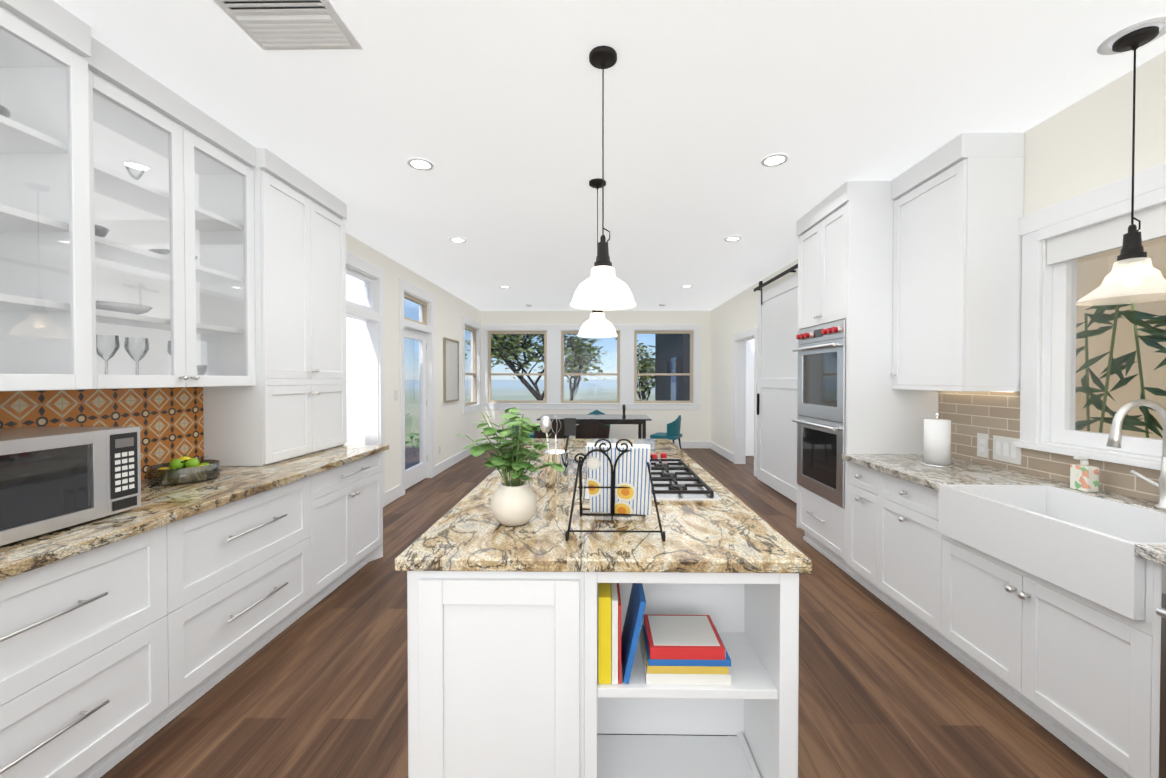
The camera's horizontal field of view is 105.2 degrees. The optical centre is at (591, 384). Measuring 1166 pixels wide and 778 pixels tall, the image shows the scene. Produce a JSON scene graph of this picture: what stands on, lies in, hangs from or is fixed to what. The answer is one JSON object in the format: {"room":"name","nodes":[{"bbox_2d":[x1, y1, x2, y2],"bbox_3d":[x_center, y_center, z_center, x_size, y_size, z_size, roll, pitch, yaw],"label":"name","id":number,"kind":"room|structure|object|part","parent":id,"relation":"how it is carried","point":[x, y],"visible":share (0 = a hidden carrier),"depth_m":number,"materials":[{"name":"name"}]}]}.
{"room":"kitchen","nodes":[
{"label":"kitchen","id":0,"kind":"room"},
{"bbox_2d":[346,274,364,444],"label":"window","id":1,"kind":"structure","parent":0,"point":[355,372],"depth_m":5.29,"materials":[{"name":"white"}]},
{"bbox_2d":[346,233,480,491],"bbox_3d":[-2.483,-0.026,3.728,0.160,2.890,11.380,0,1,1],"label":"wall","id":2,"kind":"structure","parent":0,"point":[451,420],"depth_m":6.56,"materials":[{"name":"white paint"}]},
{"bbox_2d":[0,387,203,479],"bbox_3d":[-2.432,0.278,1.365,0.010,0.498,2.809,0,1,1],"label":"backsplash","id":3,"kind":"structure","parent":2,"relation":"attached to","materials":[{"name":"orange tile"}]},
{"bbox_2d":[184,140,346,467],"bbox_3d":[-2.210,-0.479,3.177,0.398,1.965,0.961,0,1,1],"label":"tall cabinet","id":4,"kind":"object","parent":2,"relation":"attached to","point":[267,368],"depth_m":2.77,"materials":[{"name":"white wood"}]},
{"bbox_3d":[-2.069,-0.640,1.814,0.058,1.202,1.756,0,1,1],"label":"glass","id":5,"kind":"part","parent":4,"relation":"part of","materials":[{"name":"clear glass"}]},
{"bbox_2d":[346,268,373,310],"bbox_3d":[-2.460,-0.977,4.521,0.056,0.357,0.918,0,1,1],"label":"transom","id":6,"kind":"object","parent":2,"relation":"in","point":[370,292],"visible":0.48,"depth_m":4.80,"materials":[{"name":"white"}]},
{"bbox_2d":[385,484,400,505],"bbox_3d":[-2.372,1.323,5.339,0.015,0.149,0.430,0,1,1],"label":"baseboard","id":7,"kind":"structure","parent":2,"relation":"attached to","point":[392,494],"depth_m":5.31,"materials":[{"name":"white wood"}]},
{"bbox_2d":[394,390,397,400],"bbox_3d":[-2.372,0.137,5.429,0.011,0.120,0.080,0,1,1],"label":"switch plate","id":8,"kind":"object","parent":2,"relation":"attached to","point":[396,395],"depth_m":5.42,"materials":[{"name":"white plastic"}]},
{"bbox_2d":[404,294,426,325],"bbox_3d":[-2.436,-1.006,6.085,0.056,0.337,0.888,0,1,1],"label":"transom window","id":9,"kind":"structure","parent":2,"relation":"in","point":[423,309],"depth_m":6.25,"materials":[{"name":"beige"}]},
{"bbox_2d":[404,328,427,489],"bbox_3d":[-2.418,0.320,6.107,0.100,2.113,0.898,0,1,1],"label":"door","id":10,"kind":"structure","parent":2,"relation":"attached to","point":[415,474],"depth_m":6.33,"materials":[{"name":"white wood"}]},
{"bbox_2d":[443,337,458,402],"bbox_3d":[-2.329,-0.228,7.444,0.035,1.040,0.700,0,1,1],"label":"picture frame","id":11,"kind":"object","parent":2,"relation":"attached to","point":[450,370],"visible":1,"depth_m":7.38,"materials":[{"name":"white wood"}]},
{"bbox_2d":[435,441,481,475],"bbox_3d":[-2.332,1.289,8.043,0.015,0.149,2.740,0,1,1],"label":"baseboard","id":12,"kind":"structure","parent":2,"relation":"attached to","point":[444,465],"depth_m":7.50,"materials":[{"name":"white"}]},
{"bbox_2d":[465,326,475,405],"bbox_3d":[-2.398,-0.350,8.704,0.056,1.522,0.968,0,1,1],"label":"window","id":13,"kind":"structure","parent":2,"relation":"in","point":[473,373],"depth_m":9.01,"materials":[{"name":"beige"}]},
{"bbox_2d":[346,162,1165,506],"bbox_3d":[0.085,0.046,5.365,5.244,2.705,8.348,0,1,1],"label":"window frames","id":14,"kind":"structure","parent":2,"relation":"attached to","point":[1036,328],"depth_m":5.00,"materials":[{"name":"white wood"}]},
{"bbox_2d":[481,310,710,440],"bbox_3d":[0.099,-0.098,9.460,5.154,2.890,0.160,0,1,1],"label":"wall","id":15,"kind":"structure","parent":0,"point":[695,425],"depth_m":9.37,"materials":[{"name":"white paint"}]},
{"bbox_2d":[488,331,546,402],"bbox_3d":[-1.560,-0.360,9.469,1.246,1.522,0.056,0,1,1],"label":"window","id":16,"kind":"structure","parent":15,"relation":"in","point":[525,374],"depth_m":9.44,"materials":[{"name":"beige"}]},
{"bbox_2d":[561,331,619,402],"bbox_3d":[-0.013,-0.360,9.446,1.233,1.522,0.056,0,1,1],"label":"window","id":17,"kind":"structure","parent":15,"relation":"in","point":[602,374],"depth_m":9.42,"materials":[{"name":"beige"}]},
{"bbox_2d":[482,441,709,447],"bbox_3d":[0.097,1.273,9.386,4.832,0.149,0.019,0,1,1],"label":"baseboard","id":18,"kind":"structure","parent":15,"relation":"attached to","point":[684,444],"depth_m":9.35,"materials":[{"name":"white"}]},
{"bbox_2d":[634,331,692,402],"bbox_3d":[1.528,-0.359,9.423,1.233,1.522,0.056,0,1,1],"label":"window","id":19,"kind":"structure","parent":15,"relation":"in","point":[675,373],"depth_m":9.40,"materials":[{"name":"beige"}]},
{"bbox_2d":[100,447,1107,777],"bbox_3d":[0.013,1.469,3.709,10.834,0.100,11.700,0,1,1],"label":"floor","id":20,"kind":"structure","parent":0,"point":[320,689],"depth_m":2.05,"materials":[{"name":"brown wood"}]},
{"bbox_2d":[0,524,175,777],"bbox_3d":[-2.089,1.007,1.379,0.694,0.879,0.909,0,1,1],"label":"base cabinet","id":21,"kind":"object","parent":20,"relation":"on","point":[88,641],"depth_m":1.55,"materials":[{"name":"white wood"}]},
{"bbox_2d":[172,476,319,715],"bbox_3d":[-2.075,0.996,2.319,0.694,0.879,0.970,0,1,1],"label":"base cabinet","id":22,"kind":"object","parent":20,"relation":"on","point":[247,570],"depth_m":2.21,"materials":[{"name":"white wood"}]},
{"bbox_2d":[0,444,388,583],"bbox_3d":[-2.062,0.542,1.826,0.735,0.040,3.736,0,1,1],"label":"countertop","id":23,"kind":"structure","parent":22,"relation":"on","point":[161,506],"depth_m":1.92,"materials":[{"name":"beige stone"}]},
{"bbox_2d":[0,426,140,545],"bbox_3d":[-2.118,0.353,1.549,0.482,0.344,0.625,0,1,1],"label":"microwave","id":24,"kind":"object","parent":23,"relation":"on","point":[54,478],"visible":1,"depth_m":1.61,"materials":[{"name":"silver metal"}]},
{"bbox_2d":[146,454,219,485],"bbox_3d":[-2.176,0.452,2.389,0.290,0.125,0.290,0,1,1],"label":"fruit bowl","id":25,"kind":"object","parent":23,"relation":"on","point":[184,469],"visible":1,"depth_m":2.33,"materials":[{"name":"grey"}]},
{"bbox_2d":[320,452,382,600],"bbox_3d":[-2.062,0.985,3.204,0.694,0.879,0.921,0,1,1],"label":"base cabinet","id":26,"kind":"object","parent":20,"relation":"on","point":[351,496],"depth_m":3.18,"materials":[{"name":"white wood"}]},
{"bbox_2d":[509,418,533,450],"bbox_3d":[-1.241,0.954,8.172,0.559,0.818,0.597,0,1,1],"label":"chair","id":27,"kind":"object","parent":20,"relation":"on","point":[531,435],"visible":0.06,"depth_m":7.97,"materials":[{"name":"teal fabric"}]},
{"bbox_2d":[534,418,566,438],"bbox_3d":[-0.676,0.962,7.474,0.615,0.818,0.591,0,1,1],"label":"chair","id":28,"kind":"object","parent":20,"relation":"on","point":[541,434],"visible":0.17,"depth_m":7.25,"materials":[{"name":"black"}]},
{"bbox_2d":[575,419,609,438],"bbox_3d":[0.019,0.962,7.485,0.594,0.818,0.501,0,1,1],"label":"chair","id":29,"kind":"object","parent":20,"relation":"on","point":[591,429],"visible":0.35,"depth_m":7.26,"materials":[{"name":"grey wood"}]},
{"bbox_2d":[537,414,651,438],"bbox_3d":[0.061,0.981,8.264,2.000,0.758,1.000,0,1,1],"label":"dining table","id":30,"kind":"object","parent":20,"relation":"on","point":[640,420],"visible":0.5,"depth_m":7.88,"materials":[{"name":"grey wood"}]},
{"bbox_2d":[622,405,625,417],"bbox_3d":[0.599,0.486,8.099,0.060,0.235,0.058,0,1,1],"label":"pepper mill","id":31,"kind":"object","parent":30,"relation":"on","point":[624,409],"visible":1,"depth_m":8.08,"materials":[{"name":"grey wood"}]},
{"bbox_2d":[587,410,609,425],"bbox_3d":[0.112,0.943,9.041,0.594,0.818,0.501,0,1,1],"label":"chair","id":32,"kind":"object","parent":20,"relation":"on","point":[596,412],"visible":0.1,"depth_m":9.25,"materials":[{"name":"teal fabric"}]},
{"bbox_2d":[407,448,798,777],"bbox_3d":[0.053,0.991,2.696,1.320,0.879,2.673,0,1,1],"label":"kitchen island","id":33,"kind":"object","parent":20,"relation":"on","point":[502,620],"depth_m":1.38,"materials":[{"name":"white wood"}]},
{"bbox_2d":[464,458,586,497],"bbox_3d":[-0.302,0.533,2.522,0.555,0.040,1.020,0,1,1],"label":"island countertop","id":34,"kind":"structure","parent":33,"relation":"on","point":[486,489],"depth_m":2.29,"materials":[{"name":"beige stone"}]},
{"bbox_2d":[540,415,575,486],"bbox_3d":[-0.170,0.335,2.288,0.185,0.361,0.130,0,1,1],"label":"utensil crock","id":35,"kind":"object","parent":34,"relation":"on","point":[554,477],"visible":0.96,"depth_m":2.26,"materials":[{"name":"silver metal"}]},
{"bbox_2d":[395,498,811,573],"bbox_3d":[0.038,0.544,1.674,1.260,0.040,0.665,0,1,1],"label":"island countertop","id":36,"kind":"structure","parent":33,"relation":"on","point":[704,535],"depth_m":1.47,"materials":[{"name":"beige stone"}]},
{"bbox_2d":[456,406,565,525],"bbox_3d":[-0.300,0.309,1.703,0.407,0.427,0.416,0,1,1],"label":"plant","id":37,"kind":"object","parent":36,"relation":"on","point":[514,501],"visible":1,"depth_m":1.64,"materials":[{"name":"green plant"}]},
{"bbox_2d":[565,439,665,541],"bbox_3d":[0.083,0.361,1.642,0.328,0.324,0.379,0,1,1],"label":"cookbook stand","id":38,"kind":"object","parent":36,"relation":"on","point":[620,482],"visible":1,"depth_m":1.69,"materials":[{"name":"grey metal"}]},
{"bbox_2d":[519,438,689,457],"bbox_3d":[0.066,0.521,3.542,1.260,0.040,1.031,0,1,1],"label":"island countertop","id":39,"kind":"structure","parent":33,"relation":"on","point":[660,448],"depth_m":3.58,"materials":[{"name":"beige stone"}]},
{"bbox_2d":[583,458,736,497],"bbox_3d":[0.329,0.530,2.512,0.704,0.046,1.020,0,1,1],"label":"island countertop","id":40,"kind":"structure","parent":33,"relation":"on","point":[671,477],"depth_m":2.28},
{"bbox_2d":[584,452,721,499],"bbox_3d":[0.286,0.503,2.513,0.617,0.081,1.017,0,1,1],"label":"cooktop","id":41,"kind":"object","parent":40,"relation":"in","point":[672,478],"depth_m":2.28,"materials":[{"name":"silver metal"}]},
{"bbox_2d":[598,583,731,684],"bbox_3d":[0.234,0.807,1.518,0.419,0.275,0.232,0,1,1],"label":"books","id":42,"kind":"object","parent":33,"relation":"in","point":[683,650],"visible":0.96,"depth_m":1.41,"materials":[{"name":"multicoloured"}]},
{"bbox_2d":[650,415,681,449],"bbox_3d":[1.358,0.955,8.044,0.642,0.818,0.652,0,1,1],"label":"chair","id":43,"kind":"object","parent":20,"relation":"on","point":[673,433],"visible":0.81,"depth_m":7.83,"materials":[{"name":"teal fabric"}]},
{"bbox_2d":[796,481,843,570],"bbox_3d":[2.191,1.162,3.644,0.657,0.514,0.760,0,1,1],"label":"base cabinet","id":44,"kind":"object","parent":20,"relation":"on","point":[820,514],"depth_m":3.62,"materials":[{"name":"white wood"}]},
{"bbox_2d":[844,461,867,589],"bbox_3d":[2.182,0.987,3.029,0.657,0.879,0.405,0,1,1],"label":"base cabinet","id":45,"kind":"object","parent":20,"relation":"on","point":[855,476],"depth_m":3.14,"materials":[{"name":"white wood"}]},
{"bbox_2d":[808,317,943,500],"bbox_3d":[2.241,0.212,3.616,0.557,1.385,0.790,0,1,1],"label":"oven cabinet","id":46,"kind":"object","parent":20,"relation":"on","point":[854,407],"depth_m":3.23,"materials":[{"name":"white wood"}]},
{"bbox_2d":[792,319,845,507],"bbox_3d":[1.873,0.212,3.636,0.174,1.377,0.752,0,1,1],"label":"oven","id":47,"kind":"object","parent":46,"relation":"in","point":[821,382],"depth_m":3.56,"materials":[{"name":"silver metal"}]},
{"bbox_2d":[868,469,1087,635],"bbox_3d":[2.176,0.992,2.614,0.657,0.879,0.664,0,1,1],"label":"base cabinet","id":48,"kind":"object","parent":20,"relation":"on","point":[901,514],"depth_m":2.44,"materials":[{"name":"white wood"}]},
{"bbox_2d":[840,453,1070,492],"bbox_3d":[2.158,0.530,2.770,0.697,0.040,0.908,0,1,1],"label":"countertop","id":49,"kind":"structure","parent":48,"relation":"on","point":[963,474],"depth_m":2.56,"materials":[{"name":"beige stone"}]},
{"bbox_2d":[921,413,952,467],"bbox_3d":[2.175,0.344,2.803,0.160,0.330,0.160,0,1,1],"label":"paper towel","id":50,"kind":"object","parent":49,"relation":"on","point":[937,441],"visible":1,"depth_m":2.75,"materials":[{"name":"white paper"}]},
{"bbox_2d":[938,484,1165,619],"bbox_3d":[2.078,0.651,1.893,0.553,0.251,0.846,0,1,1],"label":"sink","id":51,"kind":"object","parent":49,"relation":"in","point":[1086,545],"depth_m":1.87,"materials":[{"name":"white ceramic"}]},
{"bbox_2d":[1070,456,1098,491],"bbox_3d":[2.393,0.434,2.171,0.075,0.165,0.080,0,1,1],"label":"soap bottle","id":52,"kind":"object","parent":49,"relation":"on","point":[1084,476],"visible":1,"depth_m":2.15,"materials":[{"name":"white ceramic"}]},
{"bbox_2d":[928,533,1151,777],"bbox_3d":[2.147,1.128,1.899,0.692,0.624,0.890,0,1,1],"label":"base cabinet","id":53,"kind":"object","parent":20,"relation":"on","point":[1033,585],"depth_m":1.74,"materials":[{"name":"white wood"}]},
{"bbox_2d":[1106,399,1165,510],"bbox_3d":[2.287,0.291,1.887,0.273,0.458,0.138,0,1,1],"label":"faucet","id":54,"kind":"object","parent":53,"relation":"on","point":[1115,438],"visible":1,"depth_m":1.84,"materials":[{"name":"silver metal"}]},
{"bbox_2d":[1148,565,1165,777],"bbox_3d":[2.095,1.013,1.093,0.551,0.875,0.669,0,1,1],"label":"base cabinet","id":55,"kind":"object","parent":20,"relation":"on","point":[1156,623],"depth_m":1.44,"materials":[{"name":"white wood"}]},
{"bbox_2d":[1132,541,1165,568],"bbox_3d":[2.113,0.568,-0.277,0.697,0.040,3.488,0,1,1],"label":"countertop","id":56,"kind":"structure","parent":55,"relation":"on","point":[1154,551],"depth_m":1.44,"materials":[{"name":"beige stone"}]},
{"bbox_2d":[1155,565,1165,777],"bbox_3d":[2.062,0.953,1.125,0.618,0.756,0.605,0,1,1],"label":"dishwasher","id":57,"kind":"object","parent":55,"relation":"in","point":[1160,653],"depth_m":1.43,"materials":[{"name":"grey"}]},
{"bbox_2d":[53,0,1165,310],"bbox_3d":[0.060,-1.531,3.671,5.247,0.120,11.700,0,1,1],"label":"ceiling","id":58,"kind":"structure","parent":0,"point":[491,110],"depth_m":2.35,"materials":[{"name":"white paint"}]},
{"bbox_2d":[213,0,361,49],"bbox_3d":[-1.201,-1.436,1.731,0.430,0.019,0.380,0,1,1],"label":"ceiling vent","id":59,"kind":"object","parent":58,"relation":"in","point":[291,24],"visible":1,"depth_m":1.77,"materials":[{"name":"white metal"}]},
{"bbox_2d":[407,158,433,170],"bbox_3d":[-1.128,-1.455,2.950,0.163,0.010,0.163,0,1,-5],"label":"recessed light","id":60,"kind":"object","parent":58,"relation":"in","point":[416,163],"depth_m":2.94,"materials":[{"name":"white"}]},
{"bbox_2d":[449,237,465,242],"bbox_3d":[-1.364,-1.475,4.563,0.163,0.010,0.163,-1,1,-38],"label":"recessed light","id":61,"kind":"object","parent":58,"relation":"in","point":[455,239],"depth_m":4.56,"materials":[{"name":"white"}]},
{"bbox_2d":[578,178,616,337],"bbox_3d":[0.047,-0.907,3.239,0.294,1.113,0.294,0,1,1],"label":"pendant light","id":62,"kind":"object","parent":58,"relation":"hanging from","point":[597,324],"visible":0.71,"depth_m":3.18,"materials":[{"name":"grey metal"}]},
{"bbox_2d":[570,45,635,309],"bbox_3d":[0.053,-0.899,1.974,0.294,1.098,0.294,0,1,1],"label":"pendant light","id":63,"kind":"object","parent":58,"relation":"hanging from","point":[602,287],"visible":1,"depth_m":1.94,"materials":[{"name":"grey metal"}]},
{"bbox_2d":[724,236,740,241],"bbox_3d":[1.436,-1.475,4.522,0.163,0.010,0.163,-1,1,-38],"label":"recessed light","id":64,"kind":"object","parent":58,"relation":"in","point":[732,238],"depth_m":4.52,"materials":[{"name":"white"}]},
{"bbox_2d":[761,154,787,166],"bbox_3d":[1.192,-1.454,2.895,0.163,0.010,0.163,0,1,-5],"label":"recessed light","id":65,"kind":"object","parent":58,"relation":"in","point":[773,160],"depth_m":2.90,"materials":[{"name":"white"}]},
{"bbox_2d":[1076,16,1165,305],"bbox_3d":[2.256,-0.900,1.856,0.316,1.093,0.316,0,1,1],"label":"pendant light","id":66,"kind":"object","parent":58,"relation":"hanging from","point":[1132,281],"visible":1,"depth_m":1.84,"materials":[{"name":"white"}]},
{"bbox_2d":[746,339,753,455],"bbox_3d":[3.549,-0.086,8.499,1.770,2.890,0.100,0,1,1],"label":"wall","id":67,"kind":"structure","parent":0,"point":[749,397],"depth_m":8.45,"materials":[{"name":"white paint"}]},
{"bbox_2d":[711,51,1165,461],"bbox_3d":[2.556,-0.026,3.653,0.253,2.890,11.380,0,1,1],"label":"wall","id":68,"kind":"structure","parent":0,"point":[1081,146],"depth_m":2.31,"materials":[{"name":"white paint"}]},
{"bbox_2d":[710,441,732,461],"bbox_3d":[2.494,1.283,8.542,0.015,0.149,1.600,0,1,1],"label":"baseboard","id":69,"kind":"structure","parent":68,"relation":"attached to","point":[713,446],"depth_m":8.46,"materials":[{"name":"white"}]},
{"bbox_2d":[754,264,797,502],"bbox_3d":[2.402,-0.030,5.396,0.103,2.815,2.260,0,1,1],"label":"barn door","id":70,"kind":"structure","parent":68,"relation":"in","point":[777,391],"depth_m":5.70,"materials":[{"name":"white wood"}]},
{"bbox_2d":[796,181,887,332],"bbox_3d":[2.185,-0.974,3.617,0.669,0.987,0.760,0,1,1],"label":"upper cabinet","id":71,"kind":"object","parent":68,"relation":"attached to","point":[843,239],"depth_m":3.27,"materials":[{"name":"white wood"}]},
{"bbox_2d":[888,133,1023,388],"bbox_3d":[2.337,-0.725,2.898,0.343,1.467,0.619,0,1,1],"label":"upper cabinet","id":72,"kind":"object","parent":68,"relation":"attached to","point":[955,242],"depth_m":2.62,"materials":[{"name":"white wood"}]},
{"bbox_2d":[938,391,1160,502],"bbox_3d":[2.484,0.265,1.551,0.010,0.519,3.328,0,1,1],"label":"backsplash","id":73,"kind":"structure","parent":68,"relation":"attached to","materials":[{"name":"beige tile"}]},
{"bbox_2d":[977,433,987,457],"bbox_3d":[2.494,0.390,2.842,0.007,0.150,0.075,0,1,1],"label":"electrical outlet plate","id":74,"kind":"object","parent":73,"relation":"attached to","point":[982,439],"depth_m":2.84,"materials":[{"name":"white plastic"}]},
{"bbox_2d":[993,435,1020,464],"bbox_3d":[2.491,0.392,2.674,0.009,0.150,0.180,0,1,1],"label":"electrical outlet plate","id":75,"kind":"object","parent":73,"relation":"attached to","point":[1005,449],"depth_m":2.67,"materials":[{"name":"white plastic"}]},
{"bbox_2d":[1050,239,1165,456],"bbox_3d":[2.564,-0.253,1.870,0.056,1.158,1.188,0,1,1],"label":"window","id":76,"kind":"structure","parent":68,"relation":"in","point":[1064,341],"depth_m":2.39,"materials":[{"name":"white"}]},
{"bbox_2d":[1038,187,1165,264],"bbox_3d":[2.495,-0.748,1.865,0.058,0.199,1.210,0,1,1],"label":"roller blind","id":77,"kind":"object","parent":76,"relation":"attached to","point":[1104,229],"visible":1,"depth_m":2.17,"materials":[{"name":"white fabric"}]},
{"label":"outside","id":78,"kind":"structure","parent":0,"visible":0},
{"bbox_2d":[405,236,1165,446],"bbox_3d":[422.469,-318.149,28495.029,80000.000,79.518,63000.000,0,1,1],"label":"garden","id":79,"kind":"object","parent":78,"point":[1149,330],"depth_m":3.48,"materials":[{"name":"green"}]}
]}

